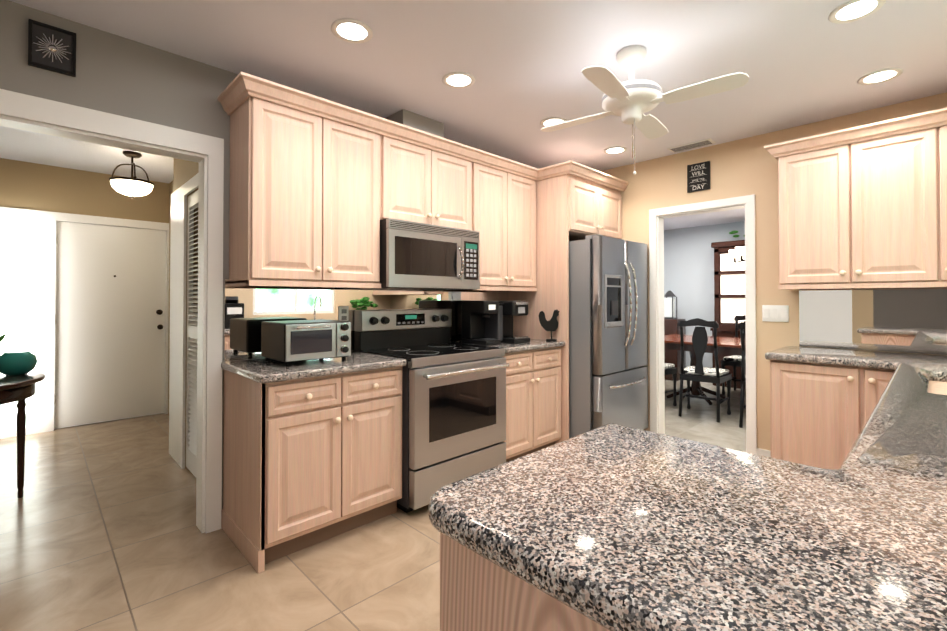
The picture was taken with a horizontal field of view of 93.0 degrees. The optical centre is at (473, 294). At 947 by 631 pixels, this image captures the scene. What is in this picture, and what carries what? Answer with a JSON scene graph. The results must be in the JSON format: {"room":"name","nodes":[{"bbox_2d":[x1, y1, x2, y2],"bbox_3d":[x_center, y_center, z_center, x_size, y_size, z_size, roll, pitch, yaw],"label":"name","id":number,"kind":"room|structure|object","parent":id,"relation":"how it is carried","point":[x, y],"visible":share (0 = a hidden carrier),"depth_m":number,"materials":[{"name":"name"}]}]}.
{"room":"kitchen","nodes":[
{"label":"kitchen","id":0,"kind":"room"},
{"bbox_2d":[0,158,168,222],"bbox_3d":[-4.779,0.030,3.690,4.600,2.545,0.120,1,-1,-44],"label":"wall","id":1,"kind":"structure","parent":0,"point":[32,186],"depth_m":4.43,"materials":[{"name":"beige paint"}]},
{"bbox_2d":[0,207,168,438],"bbox_3d":[-3.886,0.261,4.490,1.400,2.100,0.173,1,-1,-44],"label":"door","id":2,"kind":"structure","parent":1,"relation":"attached to","point":[96,342],"depth_m":4.50,"materials":[{"name":"white paint"}]},
{"bbox_2d":[168,158,198,467],"bbox_3d":[-2.298,0.032,3.905,0.540,2.545,3.030,1,-1,-44],"label":"wall","id":3,"kind":"structure","parent":0,"point":[185,171],"depth_m":3.42,"materials":[{"name":"beige paint"}]},
{"bbox_2d":[169,173,198,476],"bbox_3d":[-1.988,0.234,3.203,0.060,2.125,1.405,1,-1,-44],"label":"door frame","id":4,"kind":"structure","parent":3,"relation":"attached to","point":[182,372],"depth_m":3.37,"materials":[{"name":"white paint"}]},
{"bbox_2d":[0,0,455,508],"bbox_3d":[-1.516,0.014,2.281,7.320,2.545,0.390,1,-1,-44],"label":"wall","id":5,"kind":"structure","parent":0,"point":[121,76],"depth_m":2.23,"materials":[{"name":"grey paint"}]},
{"bbox_2d":[28,19,75,76],"bbox_3d":[-1.889,-1.102,2.018,0.156,0.196,0.022,1,-1,-44],"label":"clock","id":6,"kind":"object","parent":5,"relation":"attached to","point":[51,48],"visible":0.98,"depth_m":2.01,"materials":[{"name":"black plastic"}]},
{"bbox_2d":[0,89,223,532],"bbox_3d":[-2.192,0.206,1.810,2.095,2.150,0.160,1,-1,-44],"label":"trim","id":7,"kind":"structure","parent":5,"relation":"attached to","point":[21,111],"depth_m":2.44,"materials":[{"name":"white paint"}]},
{"bbox_2d":[225,87,384,286],"bbox_3d":[-0.975,-0.550,2.677,0.780,0.960,0.338,1,-1,-44],"label":"upper cabinet","id":8,"kind":"object","parent":5,"relation":"attached to","point":[320,188],"depth_m":2.49,"materials":[{"name":"brown wood"}]},
{"bbox_2d":[224,279,507,360],"bbox_3d":[-0.533,0.155,3.335,2.380,0.457,0.002,1,-1,-44],"label":"backsplash","id":9,"kind":"structure","parent":5,"relation":"attached to","point":[249,310],"depth_m":2.85,"materials":[{"name":"clear glass"}]},
{"bbox_2d":[339,306,348,320],"bbox_3d":[-0.867,0.137,3.003,0.070,0.115,0.009,1,-1,-44],"label":"electrical outlet plate","id":10,"kind":"object","parent":9,"relation":"attached to","point":[343,313],"visible":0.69,"depth_m":3.00,"materials":[{"name":"white plastic"}]},
{"bbox_2d":[385,131,476,230],"bbox_3d":[-0.408,-0.747,3.230,0.800,0.554,0.338,1,-1,-44],"label":"upper cabinet","id":11,"kind":"object","parent":5,"relation":"attached to","point":[426,183],"depth_m":3.09,"materials":[{"name":"brown wood"}]},
{"bbox_2d":[355,218,479,289],"bbox_3d":[-0.362,-0.251,3.177,0.794,0.429,0.464,1,-1,-44],"label":"microwave","id":12,"kind":"object","parent":11,"relation":"attached to","point":[417,256],"visible":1,"depth_m":2.99,"materials":[{"name":"silver metal"}]},
{"bbox_2d":[477,159,540,290],"bbox_3d":[0.159,-0.537,3.778,0.780,0.960,0.338,1,-1,-44],"label":"upper cabinet","id":13,"kind":"object","parent":5,"relation":"attached to","point":[510,244],"depth_m":3.66,"materials":[{"name":"brown wood"}]},
{"bbox_2d":[537,167,624,246],"bbox_3d":[0.887,-0.767,4.257,0.885,0.490,0.668,1,-1,-44],"label":"upper cabinet","id":14,"kind":"object","parent":5,"relation":"attached to","point":[572,205],"depth_m":3.86,"materials":[{"name":"brown wood"}]},
{"bbox_2d":[0,380,745,630],"bbox_3d":[0.135,1.321,3.136,10.900,0.050,8.000,1,-1,-44],"label":"floor","id":15,"kind":"structure","parent":0,"point":[100,530],"depth_m":2.21,"materials":[{"name":"tile"}]},
{"bbox_2d":[0,372,45,497],"bbox_3d":[-3.189,0.911,2.674,0.928,0.760,0.928,1,-1,-44],"label":"table","id":16,"kind":"object","parent":15,"relation":"on","point":[20,389],"visible":0.96,"depth_m":2.85,"materials":[{"name":"brown wood"}]},
{"bbox_2d":[0,351,37,375],"bbox_3d":[-3.039,0.458,2.991,0.200,0.150,0.198,1,-1,-44],"label":"vase","id":17,"kind":"object","parent":16,"relation":"on","point":[12,363],"visible":1,"depth_m":2.94,"materials":[{"name":"teal ceramic"}]},
{"bbox_2d":[221,367,401,572],"bbox_3d":[-0.896,0.852,2.554,0.792,0.873,0.602,1,-1,-44],"label":"base cabinet","id":18,"kind":"object","parent":15,"relation":"on","point":[307,462],"depth_m":2.28,"materials":[{"name":"brown wood"}]},
{"bbox_2d":[221,351,406,382],"bbox_3d":[-0.892,0.394,2.542,0.810,0.039,0.632,1,-1,-44],"label":"countertop","id":19,"kind":"structure","parent":18,"relation":"on","point":[255,370],"depth_m":2.35,"materials":[{"name":"grey stone"}]},
{"bbox_2d":[261,319,350,365],"bbox_3d":[-0.930,0.263,2.520,0.373,0.222,0.379,1,-1,-44],"label":"toaster oven","id":20,"kind":"object","parent":19,"relation":"on","point":[288,342],"visible":1,"depth_m":2.40,"materials":[{"name":"silver metal"}]},
{"bbox_2d":[354,309,508,512],"bbox_3d":[-0.266,0.702,3.054,0.794,1.185,0.746,1,-1,-44],"label":"range","id":21,"kind":"object","parent":15,"relation":"on","point":[453,412],"visible":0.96,"depth_m":2.84,"materials":[{"name":"grey metal"}]},
{"bbox_2d":[503,347,564,461],"bbox_3d":[0.248,0.865,3.665,0.787,0.873,0.602,1,-1,-44],"label":"base cabinet","id":22,"kind":"object","parent":15,"relation":"on","point":[535,380],"depth_m":3.46,"materials":[{"name":"brown wood"}]},
{"bbox_2d":[453,335,564,354],"bbox_3d":[0.258,0.407,3.659,0.785,0.039,0.632,1,-1,-44],"label":"countertop","id":23,"kind":"structure","parent":22,"relation":"on","point":[534,344],"depth_m":3.45,"materials":[{"name":"grey stone"}]},
{"bbox_2d":[461,301,500,345],"bbox_3d":[0.057,0.217,3.505,0.165,0.335,0.280,1,-1,-44],"label":"coffee maker","id":24,"kind":"object","parent":23,"relation":"on","point":[474,314],"visible":0.98,"depth_m":3.48,"materials":[{"name":"black plastic"}]},
{"bbox_2d":[485,301,529,343],"bbox_3d":[0.248,0.219,3.628,0.270,0.335,0.330,1,-1,-44],"label":"coffee maker","id":25,"kind":"object","parent":23,"relation":"on","point":[499,325],"visible":0.65,"depth_m":3.53,"materials":[{"name":"black plastic"}]},
{"bbox_2d":[539,310,559,340],"bbox_3d":[0.629,0.255,3.738,0.135,0.265,0.123,1,-1,-44],"label":"rooster figurine","id":26,"kind":"object","parent":23,"relation":"on","point":[551,324],"visible":1,"depth_m":3.73,"materials":[{"name":"black metal"}]},
{"bbox_2d":[569,234,647,437],"bbox_3d":[1.023,0.418,4.122,0.854,1.777,0.959,1,-1,-44],"label":"refrigerator","id":27,"kind":"object","parent":15,"relation":"on","point":[608,330],"visible":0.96,"depth_m":3.69,"materials":[{"name":"grey metal"}]},
{"bbox_2d":[664,363,676,405],"bbox_3d":[2.082,0.791,5.346,0.496,1.064,0.470,1,-1,-38],"label":"dining chair","id":28,"kind":"object","parent":15,"relation":"on","point":[669,368],"visible":0.21,"depth_m":5.29,"materials":[{"name":"black wood"}]},
{"bbox_2d":[664,291,685,380],"bbox_3d":[3.129,0.641,7.166,0.360,1.400,0.360,1,-1,-44],"label":"lantern stand","id":29,"kind":"object","parent":15,"relation":"on","point":[671,320],"visible":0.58,"depth_m":7.01,"materials":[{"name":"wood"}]},
{"bbox_2d":[429,108,946,630],"bbox_3d":[1.516,0.113,1.681,3.557,2.332,1.361,1,-1,-44],"label":"kitchen cabinet","id":30,"kind":"object","parent":15,"relation":"on","point":[829,514],"visible":1,"depth_m":0.79,"materials":[{"name":"stone"}]},
{"bbox_2d":[429,346,946,630],"bbox_3d":[1.532,0.389,1.662,3.557,0.048,1.317,1,-1,-44],"label":"countertop","id":31,"kind":"structure","parent":30,"relation":"on","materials":[{"name":"stone"}]},
{"bbox_2d":[678,318,731,422],"bbox_3d":[2.499,0.785,4.888,0.470,1.064,0.496,-1,-1,40],"label":"dining chair","id":32,"kind":"object","parent":15,"relation":"on","point":[717,375],"visible":1,"depth_m":4.78,"materials":[{"name":"black wood"}]},
{"bbox_2d":[664,334,745,404],"bbox_3d":[3.182,0.932,5.263,1.070,0.754,2.100,1,-1,-44],"label":"dining table","id":33,"kind":"object","parent":15,"relation":"on","point":[729,345],"visible":0.31,"depth_m":5.41,"materials":[{"name":"brown wood"}]},
{"bbox_2d":[710,240,745,388],"bbox_3d":[4.050,0.282,6.329,0.440,2.100,1.190,1,-1,-44],"label":"china cabinet","id":34,"kind":"object","parent":15,"relation":"on","point":[729,289],"visible":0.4,"depth_m":6.49,"materials":[{"name":"brown wood"}]},
{"bbox_2d":[729,230,744,237],"bbox_3d":[4.065,-0.874,6.356,0.314,0.210,0.806,1,-1,-44],"label":"potted plant","id":35,"kind":"object","parent":34,"relation":"on","point":[734,232],"visible":0.1,"depth_m":6.58,"materials":[{"name":"green plant"}]},
{"bbox_2d":[721,315,745,394],"bbox_3d":[3.604,0.797,5.954,0.496,1.064,0.470,1,-1,-44],"label":"dining chair","id":36,"kind":"object","parent":15,"relation":"on","point":[734,361],"visible":0.31,"depth_m":5.95,"materials":[{"name":"black wood"}]},
{"bbox_2d":[738,322,745,427],"bbox_3d":[2.906,0.780,4.439,0.496,1.064,0.470,1,-1,-44],"label":"dining chair","id":37,"kind":"object","parent":15,"relation":"on","point":[741,326],"visible":0.17,"depth_m":4.43,"materials":[{"name":"black wood"}]},
{"bbox_2d":[0,0,946,182],"bbox_3d":[-1.150,-1.303,1.919,7.320,0.080,8.000,1,-1,-44],"label":"ceiling","id":38,"kind":"structure","parent":0,"point":[524,63],"depth_m":2.40,"materials":[{"name":"white paint"}]},
{"bbox_2d":[109,151,153,197],"bbox_3d":[-2.996,-1.041,3.947,0.320,0.398,0.333,1,-1,-44],"label":"light","id":39,"kind":"object","parent":38,"relation":"hanging from","point":[132,186],"visible":1,"depth_m":3.89,"materials":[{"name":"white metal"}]},
{"bbox_2d":[331,18,372,42],"bbox_3d":[-0.581,-1.256,2.150,0.193,0.008,0.193,0,-1,1],"label":"recessed light","id":40,"kind":"object","parent":38,"relation":"in","point":[355,31],"depth_m":2.14,"materials":[{"name":"white plastic"}]},
{"bbox_2d":[442,72,474,88],"bbox_3d":[-0.086,-1.251,2.631,0.193,0.008,0.193,0,-1,1],"label":"recessed light","id":41,"kind":"object","parent":38,"relation":"in","point":[460,79],"depth_m":2.62,"materials":[{"name":"white plastic"}]},
{"bbox_2d":[540,117,566,126],"bbox_3d":[0.582,-1.244,3.265,0.193,0.008,0.193,0,-1,1],"label":"recessed light","id":42,"kind":"object","parent":38,"relation":"in","point":[553,120],"depth_m":3.24,"materials":[{"name":"white plastic"}]},
{"bbox_2d":[604,146,626,153],"bbox_3d":[1.220,-1.237,3.870,0.193,0.008,0.193,0,-1,1],"label":"recessed light","id":43,"kind":"object","parent":38,"relation":"in","point":[618,149],"depth_m":3.87,"materials":[{"name":"white plastic"}]},
{"bbox_2d":[541,45,748,173],"bbox_3d":[0.822,-0.934,2.338,0.779,0.648,0.779,0,-1,-7],"label":"ceiling fan","id":44,"kind":"object","parent":38,"relation":"hanging from","point":[632,101],"visible":0.98,"depth_m":2.24,"materials":[{"name":"white plastic"},{"name":"white painted metal"}]},
{"bbox_2d":[667,138,715,152],"bbox_3d":[1.816,-1.237,3.752,0.130,0.011,0.340,1,-1,-44],"label":"ceiling vent","id":45,"kind":"object","parent":38,"relation":"in","point":[705,142],"visible":0.98,"depth_m":3.73,"materials":[{"name":"white plastic"}]},
{"bbox_2d":[828,0,885,23],"bbox_3d":[1.694,-1.258,1.989,0.193,0.008,0.193,0,-1,1],"label":"recessed light","id":46,"kind":"object","parent":38,"relation":"in","point":[851,9],"depth_m":1.99,"materials":[{"name":"white plastic"}]},
{"bbox_2d":[858,68,902,84],"bbox_3d":[2.339,-1.251,2.588,0.193,0.008,0.193,0,-1,1],"label":"recessed light","id":47,"kind":"object","parent":38,"relation":"in","point":[880,75],"depth_m":2.58,"materials":[{"name":"white plastic"}]},
{"bbox_2d":[664,221,744,367],"bbox_3d":[4.711,0.119,6.059,0.120,2.420,5.800,1,-1,-44],"label":"wall","id":48,"kind":"structure","parent":0,"point":[689,267],"depth_m":7.19,"materials":[{"name":"grey paint"}]},
{"bbox_2d":[664,208,744,229],"bbox_3d":[3.527,-1.144,4.924,3.580,0.080,5.800,1,-1,-44],"label":"ceiling","id":49,"kind":"structure","parent":0,"point":[720,217],"depth_m":6.53,"materials":[{"name":"white paint"}]},
{"bbox_2d":[729,246,744,262],"bbox_3d":[3.274,-0.738,5.182,0.620,0.727,0.617,1,-1,-44],"label":"dining chandelier","id":50,"kind":"object","parent":49,"relation":"hanging from","point":[736,252],"visible":0.33,"depth_m":5.08,"materials":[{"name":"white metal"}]},
{"bbox_2d":[601,92,946,450],"bbox_3d":[2.617,0.024,3.192,0.120,2.545,4.600,1,-1,-44],"label":"wall","id":51,"kind":"structure","parent":0,"point":[744,166],"depth_m":3.51,"materials":[{"name":"beige paint"}]},
{"bbox_2d":[687,161,709,192],"bbox_3d":[1.916,-0.997,3.825,0.018,0.236,0.180,1,-1,-44],"label":"sign","id":52,"kind":"object","parent":51,"relation":"attached to","point":[698,176],"visible":1,"depth_m":3.82,"materials":[{"name":"black wood"}]},
{"bbox_2d":[649,194,770,456],"bbox_3d":[2.038,0.262,3.785,0.160,2.082,1.062,1,-1,-44],"label":"trim","id":53,"kind":"structure","parent":51,"relation":"attached to","point":[658,216],"depth_m":3.90,"materials":[{"name":"white paint"}]},
{"bbox_2d":[762,305,788,321],"bbox_3d":[2.299,0.147,3.425,0.009,0.125,0.170,1,-1,-44],"label":"switch plate","id":54,"kind":"object","parent":51,"relation":"attached to","point":[775,313],"visible":1,"depth_m":3.42,"materials":[{"name":"white plastic"}]},
{"bbox_2d":[799,287,946,354],"bbox_3d":[2.837,0.149,2.876,0.002,0.457,1.237,1,-1,-44],"label":"backsplash","id":55,"kind":"structure","parent":51,"relation":"attached to","point":[908,320],"depth_m":3.01,"materials":[{"name":"clear glass"}]}
]}

